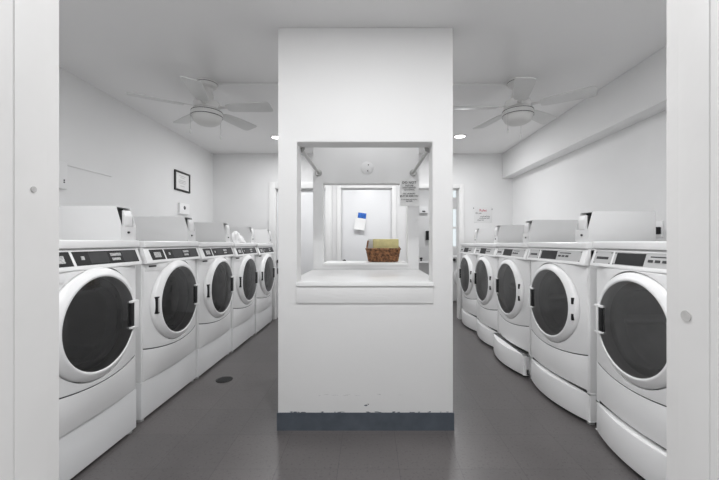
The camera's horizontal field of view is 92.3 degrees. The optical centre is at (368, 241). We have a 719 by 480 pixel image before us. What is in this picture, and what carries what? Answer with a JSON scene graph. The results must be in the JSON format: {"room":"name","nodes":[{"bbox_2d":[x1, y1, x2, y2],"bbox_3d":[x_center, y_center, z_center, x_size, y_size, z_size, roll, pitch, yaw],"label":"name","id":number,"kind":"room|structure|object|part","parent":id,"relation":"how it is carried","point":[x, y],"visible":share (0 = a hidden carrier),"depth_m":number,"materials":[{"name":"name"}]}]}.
{"room":"laundry","nodes":[
{"label":"laundry","id":0,"kind":"room"},
{"bbox_2d":[59,67,212,221],"bbox_3d":[-2.340,-0.080,2.735,0.120,2.420,4.870,0,0,0],"label":"wall","id":1,"kind":"structure","parent":0,"point":[98,132],"depth_m":3.20,"materials":[{"name":"white paint"}]},
{"bbox_2d":[59,161,66,189],"bbox_3d":[-2.261,-0.490,2.500,0.037,0.200,0.140,0,0,0],"label":"junction box","id":2,"kind":"object","parent":1,"relation":"attached to","point":[62,165],"visible":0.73,"depth_m":2.53,"materials":[{"name":"grey plastic"}]},
{"bbox_2d":[67,164,111,176],"bbox_3d":[-2.276,-0.582,2.811,0.008,0.012,0.478,0,0,0],"label":"trim","id":3,"kind":"structure","parent":1,"relation":"attached to","point":[67,164],"depth_m":2.79,"materials":[{"name":"white wood"}]},
{"bbox_2d":[174,169,189,193],"bbox_3d":[-2.271,-0.732,4.200,0.018,0.236,0.340,0,0,0],"label":"picture frame","id":4,"kind":"object","parent":1,"relation":"attached to","point":[181,179],"visible":1,"depth_m":4.18,"materials":[{"name":"paper"}]},
{"bbox_2d":[178,203,189,214],"bbox_3d":[-2.263,-0.401,4.191,0.034,0.131,0.249,0,0,0],"label":"wall outlet","id":5,"kind":"object","parent":1,"relation":"attached to","point":[183,208],"visible":1,"depth_m":4.18,"materials":[{"name":"white plastic"}]},
{"bbox_2d":[70,302,645,479],"bbox_3d":[0.125,1.170,2.900,5.250,0.080,9.000,0,0,0],"label":"floor","id":6,"kind":"structure","parent":0,"point":[506,428],"depth_m":1.94,"materials":[{"name":"plastic"}]},
{"bbox_2d":[59,206,141,479],"bbox_3d":[-1.710,0.463,1.733,0.785,1.335,0.680,0,0,0],"label":"washing machine","id":7,"kind":"object","parent":6,"relation":"on","point":[99,256],"visible":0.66,"depth_m":1.74,"materials":[{"name":"white metal"}]},
{"bbox_3d":[-1.378,0.165,1.480,0.008,0.041,0.130,0,0,13],"label":"detergent drawer","id":8,"kind":"part","parent":7,"relation":"part of","materials":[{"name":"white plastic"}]},
{"bbox_3d":[-1.377,0.080,1.522,0.024,0.068,0.153,0,0,0],"label":"price panel","id":9,"kind":"part","parent":7,"relation":"part of","materials":[{"name":"black plastic"}]},
{"bbox_3d":[-1.388,0.776,1.733,0.071,0.207,0.676,0,0,0],"label":"panel","id":10,"kind":"part","parent":7,"relation":"part of","materials":[{"name":"white plastic"}]},
{"bbox_3d":[-1.387,0.421,1.733,0.072,0.569,0.676,0,0,0],"label":"panel","id":11,"kind":"part","parent":7,"relation":"part of","materials":[{"name":"white plastic"}]},
{"bbox_3d":[-1.365,0.406,1.733,0.065,0.556,0.556,0,0,0],"label":"door","id":12,"kind":"part","parent":7,"relation":"part of","materials":[{"name":"white plastic"}]},
{"bbox_3d":[-1.330,0.406,1.733,0.012,0.465,0.465,0,0,0],"label":"door glass","id":13,"kind":"part","parent":7,"relation":"part of","materials":[{"name":"black glass"}]},
{"bbox_3d":[-1.738,0.011,1.733,0.727,0.043,0.680,0,0,0],"label":"plate","id":14,"kind":"part","parent":7,"relation":"part of","materials":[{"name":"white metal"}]},
{"bbox_3d":[-1.377,0.080,1.828,0.024,0.068,0.446,0,0,0],"label":"display panel","id":15,"kind":"part","parent":7,"relation":"part of","materials":[{"name":"black plastic"}]},
{"bbox_3d":[-1.472,-0.137,2.006,0.007,0.122,0.111,0,0,0],"label":"recess plate","id":16,"kind":"part","parent":7,"relation":"part of","materials":[{"name":"grey plastic"}]},
{"bbox_3d":[-1.329,0.406,1.945,0.024,0.156,0.064,0,0,0],"label":"door handle","id":17,"kind":"part","parent":7,"relation":"part of","materials":[{"name":"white plastic"}]},
{"bbox_2d":[133,216,199,422],"bbox_3d":[-1.730,0.465,2.490,0.785,1.331,0.680,0,0,0],"label":"washing machine","id":18,"kind":"object","parent":6,"relation":"on","point":[167,288],"visible":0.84,"depth_m":2.38,"materials":[{"name":"white metal"}]},
{"bbox_3d":[-1.399,0.167,2.237,0.008,0.041,0.130,0,0,13],"label":"detergent drawer","id":19,"kind":"part","parent":18,"relation":"part of","materials":[{"name":"white plastic"}]},
{"bbox_3d":[-1.398,0.083,2.279,0.024,0.068,0.153,0,0,0],"label":"price panel","id":20,"kind":"part","parent":18,"relation":"part of","materials":[{"name":"black plastic"}]},
{"bbox_3d":[-1.760,0.015,2.490,0.727,0.043,0.680,0,0,0],"label":"plate","id":21,"kind":"part","parent":18,"relation":"part of","materials":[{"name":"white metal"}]},
{"bbox_3d":[-1.409,0.777,2.490,0.071,0.206,0.676,0,0,0],"label":"panel","id":22,"kind":"part","parent":18,"relation":"part of","materials":[{"name":"white plastic"}]},
{"bbox_3d":[-1.408,0.424,2.490,0.072,0.567,0.676,0,0,0],"label":"panel","id":23,"kind":"part","parent":18,"relation":"part of","materials":[{"name":"white plastic"}]},
{"bbox_3d":[-1.385,0.408,2.490,0.065,0.554,0.556,0,0,0],"label":"door","id":24,"kind":"part","parent":18,"relation":"part of","materials":[{"name":"white plastic"}]},
{"bbox_3d":[-1.351,0.408,2.490,0.012,0.464,0.465,0,0,0],"label":"door glass","id":25,"kind":"part","parent":18,"relation":"part of","materials":[{"name":"glass"}]},
{"bbox_3d":[-1.398,0.083,2.585,0.024,0.068,0.446,0,0,0],"label":"display panel","id":26,"kind":"part","parent":18,"relation":"part of","materials":[{"name":"black plastic"}]},
{"bbox_3d":[-1.350,0.408,2.702,0.024,0.156,0.064,0,0,0],"label":"door handle","id":27,"kind":"part","parent":18,"relation":"part of","materials":[{"name":"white plastic"}]},
{"bbox_2d":[193,222,234,378],"bbox_3d":[-1.716,0.469,3.172,0.785,1.323,0.680,0,0,0],"label":"washing machine","id":28,"kind":"object","parent":6,"relation":"on","point":[213,271],"visible":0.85,"depth_m":3.08,"materials":[{"name":"white metal"}]},
{"bbox_3d":[-1.385,0.173,2.919,0.008,0.041,0.130,0,0,13],"label":"detergent drawer","id":29,"kind":"part","parent":28,"relation":"part of","materials":[{"name":"white plastic"}]},
{"bbox_3d":[-1.384,0.090,2.961,0.024,0.068,0.153,0,0,0],"label":"price panel","id":30,"kind":"part","parent":28,"relation":"part of","materials":[{"name":"black plastic"}]},
{"bbox_3d":[-1.746,0.022,3.172,0.727,0.043,0.680,0,0,0],"label":"plate","id":31,"kind":"part","parent":28,"relation":"part of","materials":[{"name":"white metal"}]},
{"bbox_3d":[-1.395,0.779,3.172,0.071,0.205,0.676,0,0,0],"label":"panel","id":32,"kind":"part","parent":28,"relation":"part of","materials":[{"name":"white plastic"}]},
{"bbox_3d":[-1.394,0.428,3.172,0.072,0.564,0.676,0,0,0],"label":"panel","id":33,"kind":"part","parent":28,"relation":"part of","materials":[{"name":"white plastic"}]},
{"bbox_3d":[-1.371,0.412,3.172,0.065,0.551,0.556,0,0,0],"label":"door","id":34,"kind":"part","parent":28,"relation":"part of","materials":[{"name":"white plastic"}]},
{"bbox_3d":[-1.384,0.090,3.267,0.024,0.068,0.446,0,0,0],"label":"display panel","id":35,"kind":"part","parent":28,"relation":"part of","materials":[{"name":"black plastic"}]},
{"bbox_3d":[-1.337,0.412,3.172,0.012,0.461,0.465,0,0,0],"label":"door glass","id":36,"kind":"part","parent":28,"relation":"part of","materials":[{"name":"glass"}]},
{"bbox_3d":[-1.336,0.412,3.384,0.024,0.155,0.064,0,0,0],"label":"door handle","id":37,"kind":"part","parent":28,"relation":"part of","materials":[{"name":"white plastic"}]},
{"bbox_2d":[216,376,232,382],"bbox_3d":[-1.187,1.127,2.830,0.132,0.006,0.132,0,0,0],"label":"floor drain","id":38,"kind":"object","parent":6,"relation":"on","point":[224,379],"visible":1,"depth_m":2.82,"materials":[{"name":"metal"}]},
{"bbox_2d":[229,227,258,352],"bbox_3d":[-1.702,0.474,3.858,0.785,1.312,0.680,0,0,0],"label":"washing machine","id":39,"kind":"object","parent":6,"relation":"on","point":[243,265],"visible":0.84,"depth_m":3.74,"materials":[{"name":"white metal"}]},
{"bbox_2d":[231,231,245,242],"bbox_3d":[-1.490,-0.058,3.886,0.180,0.134,0.253,0,0,0],"label":"crumpled cloth","id":40,"kind":"object","parent":39,"relation":"on","point":[235,236],"visible":0.88,"depth_m":3.81,"materials":[{"name":"white fabric"}]},
{"bbox_3d":[-1.380,0.782,3.858,0.071,0.203,0.676,0,0,0],"label":"panel","id":41,"kind":"part","parent":39,"relation":"part of","materials":[{"name":"white plastic"}]},
{"bbox_3d":[-1.730,0.030,3.858,0.727,0.042,0.680,0,0,0],"label":"plate","id":42,"kind":"part","parent":39,"relation":"part of","materials":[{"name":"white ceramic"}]},
{"bbox_3d":[-1.379,0.433,3.858,0.072,0.559,0.676,0,0,0],"label":"panel","id":43,"kind":"part","parent":39,"relation":"part of","materials":[{"name":"white plastic"}]},
{"bbox_3d":[-1.357,0.418,3.858,0.065,0.547,0.556,0,0,0],"label":"door","id":44,"kind":"part","parent":39,"relation":"part of","materials":[{"name":"white plastic"}]},
{"bbox_3d":[-1.369,0.098,3.953,0.024,0.067,0.446,0,0,0],"label":"display panel","id":45,"kind":"part","parent":39,"relation":"part of","materials":[{"name":"black plastic"}]},
{"bbox_3d":[-1.322,0.418,3.858,0.012,0.457,0.465,0,0,0],"label":"door glass","id":46,"kind":"part","parent":39,"relation":"part of","materials":[{"name":"glass"}]},
{"bbox_2d":[253,229,275,333],"bbox_3d":[-1.687,0.478,4.546,0.785,1.303,0.680,0,0,0],"label":"washing machine","id":47,"kind":"object","parent":6,"relation":"on","point":[264,262],"visible":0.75,"depth_m":4.45,"materials":[{"name":"white metal"}]},
{"bbox_3d":[-1.716,0.038,4.546,0.727,0.042,0.680,0,0,0],"label":"plate","id":48,"kind":"part","parent":47,"relation":"part of","materials":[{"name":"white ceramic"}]},
{"bbox_3d":[-1.365,0.784,4.546,0.071,0.202,0.676,0,0,0],"label":"panel","id":49,"kind":"part","parent":47,"relation":"part of","materials":[{"name":"white plastic"}]},
{"bbox_3d":[-1.364,0.439,4.546,0.072,0.555,0.676,0,0,0],"label":"panel","id":50,"kind":"part","parent":47,"relation":"part of","materials":[{"name":"white plastic"}]},
{"bbox_3d":[-1.341,0.423,4.546,0.065,0.543,0.556,0,0,0],"label":"door","id":51,"kind":"part","parent":47,"relation":"part of","materials":[{"name":"white plastic"}]},
{"bbox_3d":[-1.307,0.423,4.546,0.012,0.454,0.465,0,0,0],"label":"door glass","id":52,"kind":"part","parent":47,"relation":"part of","materials":[{"name":"glass"}]},
{"bbox_2d":[419,257,428,274],"bbox_3d":[0.930,0.670,6.453,0.580,0.924,0.586,0,0,0],"label":"utility sink","id":53,"kind":"object","parent":6,"relation":"on","point":[423,265],"visible":0.28,"depth_m":6.20,"materials":[{"name":"plastic"}]},
{"bbox_2d":[453,255,456,301],"bbox_3d":[1.820,0.700,6.787,0.600,0.860,0.625,0,0,0],"label":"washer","id":54,"kind":"object","parent":6,"relation":"on","point":[454,256],"visible":0.09,"depth_m":6.52,"materials":[{"name":"white metal"}]},
{"bbox_2d":[458,228,494,330],"bbox_3d":[1.651,0.478,4.621,0.785,1.303,0.700,0,0,0],"label":"washing machine","id":55,"kind":"object","parent":6,"relation":"on","point":[468,262],"visible":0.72,"depth_m":4.42,"materials":[{"name":"white metal"}]},
{"bbox_3d":[1.306,0.438,4.621,0.065,0.543,0.556,0,0,0],"label":"door","id":56,"kind":"part","parent":55,"relation":"part of","materials":[{"name":"white plastic"}]},
{"bbox_3d":[1.679,0.038,4.621,0.727,0.042,0.694,0,0,0],"label":"plate","id":57,"kind":"part","parent":55,"relation":"part of","materials":[{"name":"white metal"}]},
{"bbox_3d":[1.332,1.026,4.621,0.112,0.166,0.700,0,0,0],"label":"pedestal drawer","id":58,"kind":"part","parent":55,"relation":"part of","materials":[{"name":"white plastic"}]},
{"bbox_3d":[1.328,0.815,4.621,0.072,0.214,0.690,0,0,0],"label":"panel","id":59,"kind":"part","parent":55,"relation":"part of","materials":[{"name":"white plastic"}]},
{"bbox_3d":[1.328,0.451,4.621,0.072,0.581,0.690,0,0,0],"label":"panel","id":60,"kind":"part","parent":55,"relation":"part of","materials":[{"name":"white plastic"}]},
{"bbox_2d":[473,225,523,346],"bbox_3d":[1.647,0.476,3.917,0.785,1.308,0.700,0,0,0],"label":"washing machine","id":61,"kind":"object","parent":6,"relation":"on","point":[487,266],"visible":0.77,"depth_m":3.71,"materials":[{"name":"white metal"}]},
{"bbox_3d":[1.302,0.435,3.917,0.065,0.545,0.556,0,0,0],"label":"door","id":62,"kind":"part","parent":61,"relation":"part of","materials":[{"name":"white plastic"}]},
{"bbox_3d":[1.677,0.034,3.917,0.727,0.042,0.694,0,0,0],"label":"plate","id":63,"kind":"part","parent":61,"relation":"part of","materials":[{"name":"white metal"}]},
{"bbox_3d":[1.329,1.025,3.917,0.112,0.167,0.700,0,0,0],"label":"pedestal drawer","id":64,"kind":"part","parent":61,"relation":"part of","materials":[{"name":"white plastic"}]},
{"bbox_3d":[1.325,0.814,3.917,0.072,0.214,0.690,0,0,0],"label":"panel","id":65,"kind":"part","parent":61,"relation":"part of","materials":[{"name":"white plastic"}]},
{"bbox_3d":[1.325,0.448,3.917,0.072,0.583,0.690,0,0,0],"label":"panel","id":66,"kind":"part","parent":61,"relation":"part of","materials":[{"name":"white plastic"}]},
{"bbox_2d":[493,220,577,376],"bbox_3d":[1.631,0.472,3.214,0.817,1.315,0.700,0,0,0],"label":"dryer","id":67,"kind":"object","parent":6,"relation":"on","point":[512,344],"visible":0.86,"depth_m":2.99,"materials":[{"name":"white metal"}]},
{"bbox_3d":[1.314,0.099,3.465,0.025,0.073,0.142,0,0,0],"label":"card panel","id":68,"kind":"part","parent":67,"relation":"part of","materials":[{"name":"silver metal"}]},
{"bbox_3d":[1.302,0.432,3.214,0.065,0.548,0.556,0,0,0],"label":"door","id":69,"kind":"part","parent":67,"relation":"part of","materials":[{"name":"white plastic"}]},
{"bbox_3d":[1.279,1.025,3.214,0.112,0.168,0.700,0,0,0],"label":"pedestal drawer","id":70,"kind":"part","parent":67,"relation":"part of","materials":[{"name":"white plastic"}]},
{"bbox_3d":[1.325,0.812,3.214,0.072,0.216,0.690,0,0,0],"label":"panel","id":71,"kind":"part","parent":67,"relation":"part of","materials":[{"name":"white plastic"}]},
{"bbox_3d":[1.325,0.445,3.214,0.072,0.586,0.690,0,0,0],"label":"panel","id":72,"kind":"part","parent":67,"relation":"part of","materials":[{"name":"white plastic"}]},
{"bbox_3d":[1.677,0.028,3.214,0.727,0.042,0.694,0,0,0],"label":"plate","id":73,"kind":"part","parent":67,"relation":"part of","materials":[{"name":"white metal"}]},
{"bbox_2d":[526,356,528,370],"bbox_3d":[1.438,1.022,3.214,0.295,0.118,0.640,0,0,0],"label":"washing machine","id":74,"kind":"object","parent":67,"relation":"on","point":[527,357],"depth_m":2.89,"materials":[{"name":"white metal"}]},
{"bbox_2d":[526,211,655,424],"bbox_3d":[1.648,0.469,2.483,0.785,1.322,0.700,0,0,-3],"label":"washing machine","id":75,"kind":"object","parent":6,"relation":"on","point":[563,288],"visible":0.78,"depth_m":2.23,"materials":[{"name":"white metal"}]},
{"bbox_3d":[1.256,0.428,2.673,0.024,0.154,0.062,0,0,-3],"label":"door handle","id":76,"kind":"part","parent":75,"relation":"part of","materials":[{"name":"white plastic"}]},
{"bbox_3d":[1.301,0.094,2.715,0.025,0.073,0.142,0,0,-3],"label":"card panel","id":77,"kind":"part","parent":75,"relation":"part of","materials":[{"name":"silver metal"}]},
{"bbox_3d":[1.304,0.428,2.464,0.065,0.550,0.556,0,0,-3],"label":"door","id":78,"kind":"part","parent":75,"relation":"part of","materials":[{"name":"white plastic"}]},
{"bbox_3d":[1.326,0.811,2.466,0.072,0.217,0.690,0,0,-3],"label":"panel","id":79,"kind":"part","parent":75,"relation":"part of","materials":[{"name":"white plastic"}]},
{"bbox_3d":[1.326,0.442,2.465,0.072,0.589,0.690,0,0,-3],"label":"panel","id":80,"kind":"part","parent":75,"relation":"part of","materials":[{"name":"white plastic"}]},
{"bbox_3d":[1.677,0.023,2.485,0.727,0.043,0.694,0,0,-3],"label":"plate","id":81,"kind":"part","parent":75,"relation":"part of","materials":[{"name":"white metal"}]},
{"bbox_3d":[1.330,1.024,2.466,0.112,0.168,0.700,0,0,-3],"label":"pedestal drawer","id":82,"kind":"part","parent":75,"relation":"part of","materials":[{"name":"white plastic"}]},
{"bbox_3d":[1.426,-0.124,2.198,0.007,0.121,0.111,0,0,-3],"label":"recess plate","id":83,"kind":"part","parent":75,"relation":"part of","materials":[{"name":"grey plastic"}]},
{"bbox_2d":[590,241,666,479],"bbox_3d":[1.657,0.467,1.700,0.785,1.327,0.700,0,0,0],"label":"washing machine","id":84,"kind":"object","parent":6,"relation":"on","point":[631,329],"visible":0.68,"depth_m":1.80,"materials":[{"name":"white metal"}]},
{"bbox_3d":[1.277,0.425,1.911,0.024,0.155,0.062,0,0,0],"label":"door handle","id":85,"kind":"part","parent":84,"relation":"part of","materials":[{"name":"white plastic"}]},
{"bbox_3d":[1.324,0.089,1.951,0.025,0.073,0.142,0,0,0],"label":"card panel","id":86,"kind":"part","parent":84,"relation":"part of","materials":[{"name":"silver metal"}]},
{"bbox_3d":[1.687,0.018,1.700,0.727,0.043,0.694,0,0,0],"label":"plate","id":87,"kind":"part","parent":84,"relation":"part of","materials":[{"name":"white metal"}]},
{"bbox_3d":[1.339,1.024,1.700,0.112,0.169,0.700,0,0,0],"label":"pedestal drawer","id":88,"kind":"part","parent":84,"relation":"part of","materials":[{"name":"white plastic"}]},
{"bbox_3d":[1.335,0.810,1.700,0.072,0.218,0.690,0,0,0],"label":"panel","id":89,"kind":"part","parent":84,"relation":"part of","materials":[{"name":"white plastic"}]},
{"bbox_3d":[1.335,0.439,1.700,0.072,0.591,0.690,0,0,0],"label":"panel","id":90,"kind":"part","parent":84,"relation":"part of","materials":[{"name":"white plastic"}]},
{"bbox_3d":[1.312,0.425,1.700,0.065,0.553,0.556,0,0,0],"label":"door","id":91,"kind":"part","parent":84,"relation":"part of","materials":[{"name":"white plastic"}]},
{"bbox_2d":[213,154,511,261],"bbox_3d":[0.010,-0.080,5.110,4.580,2.420,0.120,0,0,0],"label":"wall","id":92,"kind":"structure","parent":0,"point":[240,181],"depth_m":5.05,"materials":[{"name":"white paint"}]},
{"bbox_2d":[269,182,331,318],"bbox_3d":[-1.003,0.128,5.099,0.916,2.005,0.142,0,0,0],"label":"trim","id":93,"kind":"structure","parent":92,"relation":"attached to","point":[273,186],"depth_m":5.03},
{"bbox_2d":[277,190,324,317],"bbox_3d":[-1.004,0.173,5.107,0.719,1.898,0.085,0,0,0],"label":"door","id":94,"kind":"structure","parent":92,"relation":"in","point":[306,195],"depth_m":5.11,"materials":[{"name":"paint"}]},
{"bbox_2d":[342,189,390,260],"bbox_3d":[-0.036,0.173,5.067,0.729,1.898,0.085,0,0,0],"label":"door","id":95,"kind":"structure","parent":92,"relation":"in","point":[376,203],"depth_m":5.07,"materials":[{"name":"paint"}]},
{"bbox_2d":[354,212,366,229],"bbox_3d":[-0.126,-0.304,5.037,0.189,0.274,0.062,0,0,0],"label":"paper","id":96,"kind":"object","parent":95,"relation":"attached to","point":[360,220],"visible":1,"depth_m":5.05,"materials":[{"name":"white paper"}]},
{"bbox_2d":[337,185,395,260],"bbox_3d":[-0.036,0.142,5.099,0.867,1.975,0.142,0,0,0],"label":"trim","id":97,"kind":"structure","parent":92,"relation":"attached to","point":[339,187],"depth_m":5.03,"materials":[{"name":"white wood"}]},
{"bbox_2d":[406,184,463,318],"bbox_3d":[0.964,0.142,5.099,0.838,1.975,0.142,0,0,0],"label":"trim","id":98,"kind":"structure","parent":92,"relation":"attached to","point":[459,187],"depth_m":5.03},
{"bbox_2d":[473,207,491,222],"bbox_3d":[1.663,-0.395,5.045,0.284,0.230,0.008,0,0,0],"label":"poster","id":99,"kind":"object","parent":92,"relation":"attached to","point":[481,214],"visible":1,"depth_m":5.05,"materials":[{"name":"paper"}]},
{"bbox_2d":[59,0,666,153],"bbox_3d":[0.125,-1.340,3.850,5.250,0.100,7.100,0,0,0],"label":"ceiling","id":100,"kind":"structure","parent":0,"point":[117,47],"depth_m":2.30,"materials":[{"name":"white paint"}]},
{"bbox_2d":[126,76,272,139],"bbox_3d":[-1.277,-1.072,2.772,1.007,0.435,1.033,0,0,0],"label":"ceiling fan","id":101,"kind":"object","parent":100,"relation":"hanging from","point":[205,111],"visible":1,"depth_m":2.72,"materials":[{"name":"grey plastic"}]},
{"bbox_3d":[-1.600,-1.075,2.596,0.365,0.006,0.136,0,11,-32],"label":"blade","id":102,"kind":"part","parent":101,"relation":"part of","materials":[{"name":"white"}]},
{"bbox_3d":[-1.571,-1.075,3.003,0.365,0.006,0.136,0,11,40],"label":"blade","id":103,"kind":"part","parent":101,"relation":"part of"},
{"bbox_3d":[-1.221,-1.075,2.443,0.136,0.006,0.365,11,-3,-14],"label":"blade","id":104,"kind":"part","parent":101,"relation":"part of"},
{"bbox_3d":[-1.305,-0.971,2.780,0.224,0.066,0.224,0,0,0],"label":"lamp shade","id":105,"kind":"part","parent":101,"relation":"part of","materials":[{"name":"white glass"}]},
{"bbox_3d":[-1.175,-1.075,3.102,0.136,0.006,0.365,-12,-4,22],"label":"blade","id":106,"kind":"part","parent":101,"relation":"part of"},
{"bbox_3d":[-0.958,-1.075,2.756,0.365,0.006,0.136,0,-11,4],"label":"blade","id":107,"kind":"part","parent":101,"relation":"part of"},
{"bbox_2d":[453,134,466,137],"bbox_3d":[1.105,-1.285,4.200,0.160,0.010,0.160,0,0,0],"label":"recessed light","id":108,"kind":"object","parent":100,"relation":"in","point":[457,135],"visible":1,"depth_m":4.19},
{"bbox_2d":[453,76,596,138],"bbox_3d":[1.154,-1.072,2.760,0.989,0.435,1.035,0,0,0],"label":"ceiling fan","id":109,"kind":"object","parent":100,"relation":"hanging from","point":[518,110],"visible":1,"depth_m":2.66,"materials":[{"name":"grey plastic"}]},
{"bbox_3d":[0.843,-1.075,2.760,0.365,0.006,0.136,0,11,0],"label":"blade","id":110,"kind":"part","parent":109,"relation":"part of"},
{"bbox_3d":[1.083,-1.075,3.091,0.136,0.006,0.365,-12,4,-18],"label":"blade","id":111,"kind":"part","parent":109,"relation":"part of","materials":[{"name":"white"}]},
{"bbox_3d":[1.190,-0.971,2.760,0.224,0.066,0.224,0,0,0],"label":"lamp shade","id":112,"kind":"part","parent":109,"relation":"part of","materials":[{"name":"white glass"}]},
{"bbox_3d":[1.083,-1.075,2.429,0.136,0.006,0.365,12,4,18],"label":"blade","id":113,"kind":"part","parent":109,"relation":"part of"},
{"bbox_3d":[1.471,-1.075,2.964,0.365,0.006,0.136,0,-11,-36],"label":"blade","id":114,"kind":"part","parent":109,"relation":"part of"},
{"bbox_3d":[1.471,-1.075,2.556,0.365,0.006,0.136,0,-11,36],"label":"blade","id":115,"kind":"part","parent":109,"relation":"part of","materials":[{"name":"white"}]},
{"bbox_2d":[278,28,452,412],"bbox_3d":[-0.021,-0.080,2.137,1.052,2.420,0.126,0,0,0],"label":"wall","id":116,"kind":"structure","parent":0,"point":[338,87],"depth_m":2.07,"materials":[{"name":"paint"}]},
{"bbox_2d":[301,148,321,175],"bbox_3d":[-0.440,-0.600,2.600,0.060,0.060,0.798,0,0,0],"label":"hanging rod","id":117,"kind":"object","parent":116,"relation":"attached to","point":[318,172],"visible":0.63,"depth_m":2.60,"materials":[{"name":"metal"}]},
{"bbox_2d":[277,411,453,430],"bbox_3d":[-0.021,1.077,2.133,1.064,0.105,0.134,0,0,0],"label":"baseboard","id":118,"kind":"structure","parent":116,"relation":"attached to","point":[285,421],"depth_m":2.07,"materials":[{"name":"plastic"}]},
{"bbox_2d":[410,148,428,175],"bbox_3d":[0.384,-0.600,2.600,0.060,0.060,0.798,0,0,0],"label":"hanging rod","id":119,"kind":"object","parent":116,"relation":"attached to","point":[413,172],"visible":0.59,"depth_m":2.59,"materials":[{"name":"metal"}]},
{"bbox_2d":[313,148,418,269],"bbox_3d":[-0.026,-0.080,3.050,0.922,2.420,0.100,0,0,0],"label":"wall","id":120,"kind":"structure","parent":0,"point":[338,166],"depth_m":3.00,"materials":[{"name":"white paint"}]},
{"bbox_2d":[323,261,407,265],"bbox_3d":[-0.030,0.281,3.169,0.737,0.197,0.362,0,0,0],"label":"window ledge","id":121,"kind":"object","parent":120,"relation":"attached to","point":[328,263],"visible":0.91,"depth_m":2.99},
{"bbox_2d":[365,240,400,261],"bbox_3d":[0.131,0.083,3.225,0.336,0.200,0.236,0,0,0],"label":"wicker basket","id":122,"kind":"object","parent":121,"relation":"on","point":[373,254],"visible":0.99,"depth_m":3.13,"materials":[{"name":"brown wicker"}]},
{"bbox_2d":[368,239,372,247],"bbox_3d":[0.092,0.070,3.246,0.200,0.200,0.038,0,0,0],"label":"folded cloth","id":123,"kind":"object","parent":122,"relation":"in","point":[370,245],"visible":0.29,"depth_m":3.23,"materials":[{"name":"white fabric"}]},
{"bbox_2d":[373,239,398,259],"bbox_3d":[0.155,0.071,3.196,0.238,0.198,0.052,0,0,0],"label":"folded towel","id":124,"kind":"object","parent":122,"relation":"in","point":[377,243],"visible":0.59,"depth_m":3.17,"materials":[{"name":"yellow fabric"}]},
{"bbox_2d":[361,162,372,173],"bbox_3d":[-0.017,-0.643,2.995,0.110,0.110,0.009,0,0,0],"label":"cover plate","id":125,"kind":"object","parent":120,"relation":"attached to","point":[366,167],"visible":1,"depth_m":2.99,"materials":[{"name":"grey plastic"}]},
{"bbox_2d":[400,178,418,205],"bbox_3d":[0.349,-0.432,2.996,0.164,0.242,0.005,0,0,0],"label":"paper notice","id":126,"kind":"object","parent":120,"relation":"attached to","point":[409,187],"visible":1,"depth_m":3.00,"materials":[{"name":"white paper"}]},
{"bbox_2d":[419,190,456,260],"bbox_3d":[1.410,-0.080,7.250,1.780,2.420,0.100,0,0,0],"label":"wall","id":127,"kind":"structure","parent":0,"point":[423,194],"depth_m":7.20,"materials":[{"name":"white paint"}]},
{"bbox_2d":[419,207,427,212],"bbox_3d":[1.130,-0.665,7.157,0.180,0.130,0.084,0,0,0],"label":"dispenser","id":128,"kind":"object","parent":127,"relation":"attached to","point":[421,209],"visible":0.91,"depth_m":7.12,"materials":[{"name":"grey plastic"}]},
{"bbox_2d":[453,208,456,247],"bbox_3d":[1.610,-0.300,7.237,0.500,0.840,0.065,0,0,0],"label":"window","id":129,"kind":"structure","parent":127,"relation":"in","point":[453,208],"depth_m":7.22,"materials":[{"name":"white glass"}]},
{"bbox_2d":[512,110,666,240],"bbox_3d":[2.160,-0.080,2.675,0.120,2.420,4.750,0,0,0],"label":"wall","id":130,"kind":"structure","parent":0,"point":[625,169],"depth_m":3.05,"materials":[{"name":"white paint"}]},
{"bbox_2d":[502,45,666,177],"bbox_3d":[2.025,-1.111,2.775,0.150,0.358,4.550,0,0,0],"label":"soffit","id":131,"kind":"object","parent":130,"relation":"attached to","point":[639,94],"depth_m":2.93,"materials":[{"name":"white paint"}]},
{"bbox_2d":[656,221,662,236],"bbox_3d":[2.059,-0.080,2.500,0.080,0.140,0.080,0,0,0],"label":"power outlet","id":132,"kind":"object","parent":130,"relation":"attached to","point":[659,224],"visible":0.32,"depth_m":2.47,"materials":[{"name":"white plastic"}]},
{"bbox_3d":[-0.026,0.700,2.600,0.922,0.860,0.800,0,0,0],"label":"wall","id":133,"kind":"structure","parent":0,"visible":0},
{"bbox_2d":[296,270,433,302],"bbox_3d":[-0.026,0.303,2.530,0.922,0.129,0.939,0,0,0],"label":"countertop","id":134,"kind":"structure","parent":133,"relation":"on","point":[314,286],"depth_m":2.07,"materials":[{"name":"white laminate"}]},
{"bbox_3d":[-0.090,-0.080,0.448,4.380,2.420,0.085,0,0,0],"label":"wall","id":135,"kind":"structure","parent":0,"visible":0},
{"bbox_2d":[0,0,58,479],"bbox_3d":[-0.487,0.070,0.443,0.082,2.120,0.115,0,0,0],"label":"trim","id":136,"kind":"structure","parent":135,"relation":"attached to","point":[29,29],"depth_m":0.45,"materials":[{"name":"paint"}]},
{"bbox_2d":[667,0,718,479],"bbox_3d":[0.469,0.070,0.443,0.082,2.120,0.115,0,0,0],"label":"trim","id":137,"kind":"structure","parent":135,"relation":"attached to","point":[692,25],"depth_m":0.46,"materials":[{"name":"paint"}]}
]}

